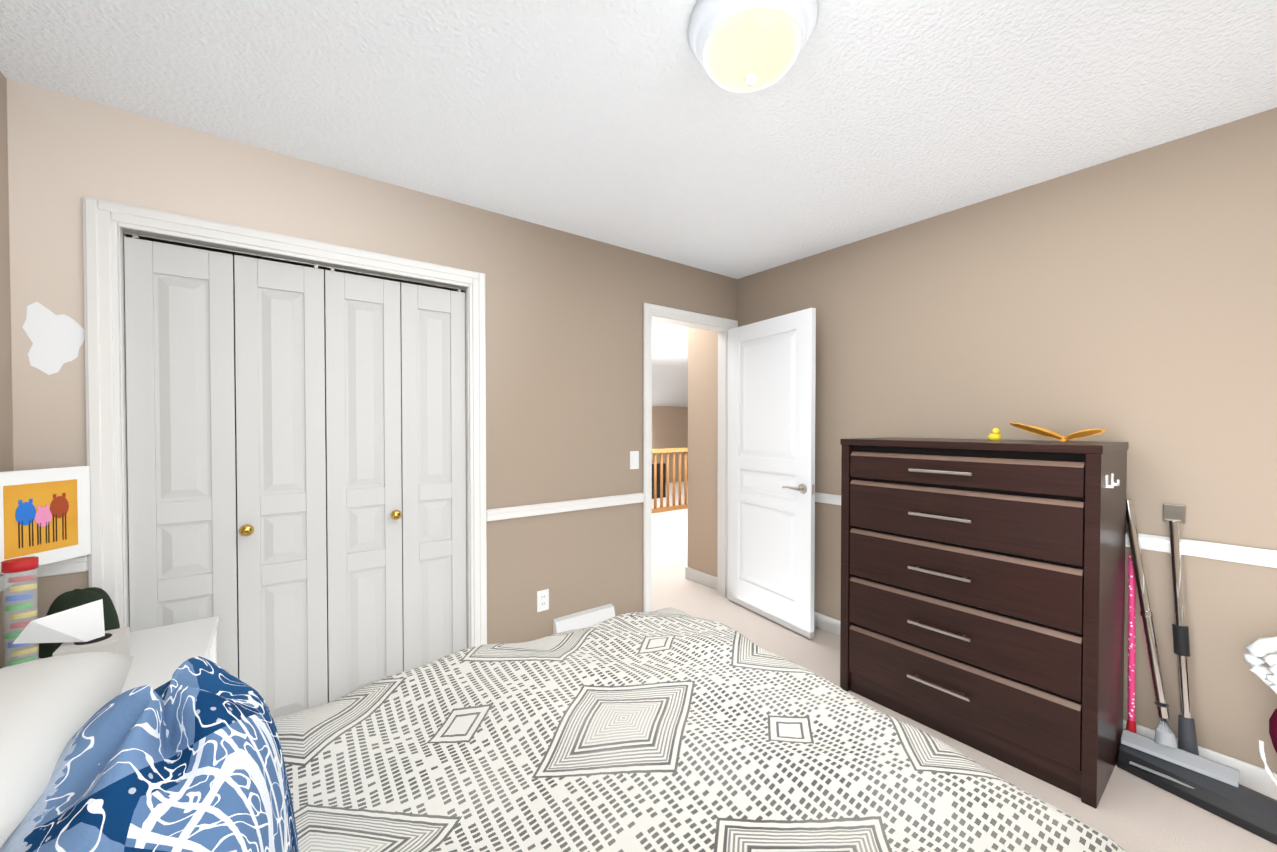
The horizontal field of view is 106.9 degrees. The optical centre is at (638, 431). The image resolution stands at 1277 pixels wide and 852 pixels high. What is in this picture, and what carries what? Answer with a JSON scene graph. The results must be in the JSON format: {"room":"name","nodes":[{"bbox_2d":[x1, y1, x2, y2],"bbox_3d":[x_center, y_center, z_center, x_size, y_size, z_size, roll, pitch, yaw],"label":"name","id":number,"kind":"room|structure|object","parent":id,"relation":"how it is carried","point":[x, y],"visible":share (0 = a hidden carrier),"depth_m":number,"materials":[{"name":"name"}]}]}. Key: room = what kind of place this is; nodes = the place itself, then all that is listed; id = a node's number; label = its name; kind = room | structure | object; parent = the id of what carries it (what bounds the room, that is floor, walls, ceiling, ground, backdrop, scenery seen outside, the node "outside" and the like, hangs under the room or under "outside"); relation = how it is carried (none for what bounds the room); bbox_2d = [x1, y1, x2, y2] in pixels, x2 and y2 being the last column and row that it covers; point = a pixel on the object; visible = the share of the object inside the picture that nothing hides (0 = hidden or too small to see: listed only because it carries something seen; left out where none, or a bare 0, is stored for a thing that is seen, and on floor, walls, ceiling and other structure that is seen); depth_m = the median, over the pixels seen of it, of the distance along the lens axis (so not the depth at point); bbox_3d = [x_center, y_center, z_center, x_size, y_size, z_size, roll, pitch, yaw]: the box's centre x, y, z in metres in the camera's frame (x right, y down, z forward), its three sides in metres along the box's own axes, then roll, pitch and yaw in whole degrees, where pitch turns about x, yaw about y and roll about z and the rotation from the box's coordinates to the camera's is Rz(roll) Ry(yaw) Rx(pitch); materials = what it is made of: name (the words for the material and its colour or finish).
{"room":"bedroom","nodes":[
{"label":"bedroom","id":0,"kind":"room"},
{"bbox_2d":[0,71,15,668],"bbox_3d":[-1.092,0.105,0.195,0.120,2.440,3.270,-1,1,-37],"label":"wall","id":1,"kind":"structure","parent":0,"point":[6,458],"depth_m":1.50,"materials":[{"name":"paint"}]},
{"bbox_2d":[0,570,31,591],"bbox_3d":[-1.081,0.468,0.303,0.022,0.062,3.120,-1,1,-37],"label":"trim","id":2,"kind":"structure","parent":1,"relation":"attached to","point":[1,583],"depth_m":1.46,"materials":[{"name":"white"}]},
{"bbox_2d":[234,284,327,678],"bbox_3d":[-1.617,0.084,2.405,1.319,2.460,0.650,-1,1,-37],"label":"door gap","id":3,"kind":"structure","parent":0,"point":[236,478],"depth_m":2.46,"materials":[{"name":"black"}]},
{"bbox_2d":[6,78,736,657],"bbox_3d":[-0.672,0.071,2.634,3.730,2.440,0.122,-1,1,-37],"label":"wall","id":4,"kind":"structure","parent":0,"point":[564,366],"depth_m":2.47,"materials":[{"name":"paint"}]},
{"bbox_2d":[0,466,90,574],"bbox_3d":[-1.876,0.269,1.485,0.020,0.300,0.249,0,1,2],"label":"picture frame","id":5,"kind":"object","parent":4,"relation":"attached to","point":[45,516],"visible":1,"depth_m":1.49,"materials":[{"name":"white"}]},
{"bbox_2d":[82,196,486,648],"bbox_3d":[-1.385,0.284,2.100,1.221,2.029,0.120,-1,1,-37],"label":"door frame","id":6,"kind":"structure","parent":4,"relation":"attached to","point":[121,234],"depth_m":1.73,"materials":[{"name":"white wood"}]},
{"bbox_2d":[123,232,466,717],"bbox_3d":[-1.375,0.280,2.087,1.209,2.013,0.113,-1,1,-37],"label":"closet door","id":7,"kind":"structure","parent":4,"relation":"in","point":[384,360],"depth_m":2.02,"materials":[{"name":"grey wood"}]},
{"bbox_2d":[537,589,548,611],"bbox_3d":[-0.537,0.953,2.669,0.070,0.116,0.010,-1,1,-37],"label":"wall outlet","id":8,"kind":"object","parent":4,"relation":"attached to","point":[542,600],"visible":1,"depth_m":2.67,"materials":[{"name":"white plastic"}]},
{"bbox_2d":[486,493,643,520],"bbox_3d":[-0.380,0.434,2.773,1.033,0.062,0.022,-1,1,-37],"label":"trim","id":9,"kind":"structure","parent":4,"relation":"attached to","point":[494,517],"depth_m":2.71,"materials":[{"name":"white wood"}]},
{"bbox_2d":[553,603,614,633],"bbox_3d":[-0.313,1.181,2.812,0.400,0.215,0.056,-1,1,-37],"label":"air vent","id":10,"kind":"object","parent":4,"relation":"in","point":[586,618],"visible":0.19,"depth_m":2.79,"materials":[{"name":"white plastic"}]},
{"bbox_2d":[630,451,638,468],"bbox_3d":[-0.026,0.185,3.044,0.070,0.116,0.009,-1,1,-37],"label":"light switch","id":11,"kind":"object","parent":4,"relation":"attached to","point":[634,459],"visible":1,"depth_m":3.04,"materials":[{"name":"white plastic"}]},
{"bbox_2d":[643,303,737,611],"bbox_3d":[0.354,0.221,3.403,0.899,2.118,0.156,-1,1,-37],"label":"door frame","id":12,"kind":"structure","parent":4,"relation":"attached to","point":[649,310],"depth_m":3.33,"materials":[{"name":"white wood"}]},
{"bbox_2d":[685,566,716,589],"bbox_3d":[0.591,1.222,3.960,0.135,0.100,0.445,-1,1,-37],"label":"baseboard","id":13,"kind":"structure","parent":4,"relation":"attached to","point":[702,578],"depth_m":3.94,"materials":[{"name":"white wood"}]},
{"bbox_2d":[0,0,1276,278],"bbox_3d":[0.312,-1.181,1.313,3.730,0.100,3.390,-1,1,-37],"label":"ceiling","id":14,"kind":"structure","parent":0,"point":[630,124],"depth_m":1.60,"materials":[{"name":"white paint"}]},
{"bbox_2d":[687,0,818,92],"bbox_3d":[0.312,-1.046,1.315,0.352,0.170,0.352,-1,1,-37],"label":"ceiling light","id":15,"kind":"object","parent":14,"relation":"attached to","point":[742,46],"visible":1,"depth_m":1.25,"materials":[{"name":"white glass"}]},
{"bbox_2d":[652,321,717,576],"bbox_3d":[0.126,-0.040,6.978,7.440,2.540,5.850,-1,1,-37],"label":"wall","id":16,"kind":"structure","parent":0,"point":[684,387],"depth_m":4.03,"materials":[{"name":"beige paint"}]},
{"bbox_2d":[652,480,1276,851],"bbox_3d":[0.577,1.306,5.138,8.720,0.100,9.120,-1,1,-37],"label":"floor","id":17,"kind":"structure","parent":0,"point":[1131,813],"depth_m":1.83,"materials":[{"name":"carpet"}]},
{"bbox_2d":[18,616,218,693],"bbox_3d":[-1.607,1.008,1.429,0.470,0.600,0.600,-1,1,-37],"label":"nightstand","id":18,"kind":"object","parent":17,"relation":"on","point":[161,654],"visible":0.15,"depth_m":1.55,"materials":[{"name":"white wood"}]},
{"bbox_2d":[1,556,38,666],"bbox_3d":[-1.818,0.542,1.395,0.067,0.330,0.067,-1,1,-37],"label":"tube","id":19,"kind":"object","parent":18,"relation":"on","point":[19,565],"visible":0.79,"depth_m":1.38,"materials":[{"name":"multicoloured plastic"}]},
{"bbox_2d":[12,599,129,656],"bbox_3d":[-1.563,0.596,1.306,0.200,0.224,0.120,-1,1,-37],"label":"tissue box","id":20,"kind":"object","parent":18,"relation":"on","point":[79,629],"visible":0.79,"depth_m":1.30,"materials":[{"name":"white paper"}]},
{"bbox_2d":[39,587,119,658],"bbox_3d":[-1.815,0.609,1.544,0.173,0.192,0.118,-1,1,-37],"label":"hat","id":21,"kind":"object","parent":18,"relation":"on","point":[74,598],"visible":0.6,"depth_m":1.52,"materials":[{"name":"black fabric"}]},
{"bbox_2d":[0,607,1126,851],"bbox_3d":[-0.222,0.816,0.868,2.065,1.000,1.505,-1,1,-37],"label":"bed","id":22,"kind":"object","parent":17,"relation":"on","point":[670,729],"visible":1,"depth_m":0.93,"materials":[{"name":"white fabric"}]},
{"bbox_2d":[652,463,665,498],"bbox_3d":[0.128,0.898,8.565,0.700,0.620,0.300,-1,1,-37],"label":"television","id":23,"kind":"object","parent":17,"relation":"on","point":[658,480],"visible":0.14,"depth_m":8.56,"materials":[{"name":"black plastic"}]},
{"bbox_2d":[652,448,687,512],"bbox_3d":[0.711,0.698,7.499,2.450,1.050,0.100,-1,1,-37],"label":"railing","id":24,"kind":"object","parent":17,"relation":"on","point":[661,508],"visible":0.4,"depth_m":7.30,"materials":[{"name":"brown wood"}]},
{"bbox_2d":[840,437,1127,808],"bbox_3d":[1.485,0.669,2.142,0.530,1.257,0.948,-1,1,-37],"label":"dresser","id":25,"kind":"object","parent":17,"relation":"on","point":[983,595],"visible":1,"depth_m":1.88,"materials":[{"name":"brown wood"}]},
{"bbox_2d":[988,428,1001,439],"bbox_3d":[1.567,0.012,2.082,0.052,0.056,0.052,-1,1,-37],"label":"toy","id":26,"kind":"object","parent":25,"relation":"on","point":[995,435],"visible":1,"depth_m":2.06,"materials":[{"name":"yellow"}]},
{"bbox_2d":[1010,422,1105,441],"bbox_3d":[1.697,0.002,1.928,0.261,0.078,0.286,-1,1,-37],"label":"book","id":27,"kind":"object","parent":25,"relation":"on","point":[1052,434],"visible":1,"depth_m":1.89,"materials":[{"name":"orange paper"}]},
{"bbox_2d":[1105,473,1118,487],"bbox_3d":[1.658,0.177,1.665,0.024,0.045,0.020,-1,1,-37],"label":"hook","id":28,"kind":"object","parent":25,"relation":"attached to","point":[1113,484],"depth_m":1.69,"materials":[{"name":"white plastic"}]},
{"bbox_2d":[1117,500,1276,844],"bbox_3d":[2.015,0.792,1.732,0.298,1.021,0.392,-1,1,-37],"label":"tools","id":29,"kind":"object","parent":17,"relation":"on","point":[1183,769],"visible":1,"depth_m":1.79,"materials":[{"name":"silver metal"}]},
{"bbox_2d":[737,107,1276,772],"bbox_3d":[1.789,0.074,2.370,0.120,2.440,3.270,-1,1,-37],"label":"wall","id":30,"kind":"structure","parent":0,"point":[1131,299],"depth_m":1.96,"materials":[{"name":"paint"}]},
{"bbox_2d":[728,308,815,638],"bbox_3d":[0.877,0.256,3.241,0.152,2.028,0.783,0,1,-30],"label":"door leaf","id":31,"kind":"structure","parent":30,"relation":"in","point":[771,458],"depth_m":3.16,"materials":[{"name":"white wood"}]},
{"bbox_2d":[814,611,1276,799],"bbox_3d":[1.693,1.244,2.402,0.014,0.100,3.110,-1,1,-37],"label":"baseboard","id":32,"kind":"structure","parent":30,"relation":"attached to","point":[1256,778],"depth_m":1.74,"materials":[{"name":"white wood"}]},
{"bbox_2d":[815,492,1276,567],"bbox_3d":[1.687,0.439,2.392,0.022,0.062,3.120,-1,1,-37],"label":"trim","id":33,"kind":"structure","parent":30,"relation":"attached to","point":[1146,545],"depth_m":1.78,"materials":[{"name":"white wood"}]},
{"bbox_2d":[1244,636,1276,785],"bbox_3d":[2.216,0.934,1.454,0.314,0.535,0.444,-1,1,-37],"label":"hose","id":34,"kind":"object","parent":30,"relation":"hanging from","point":[1258,649],"visible":1,"depth_m":1.59,"materials":[{"name":"white"}]}
]}

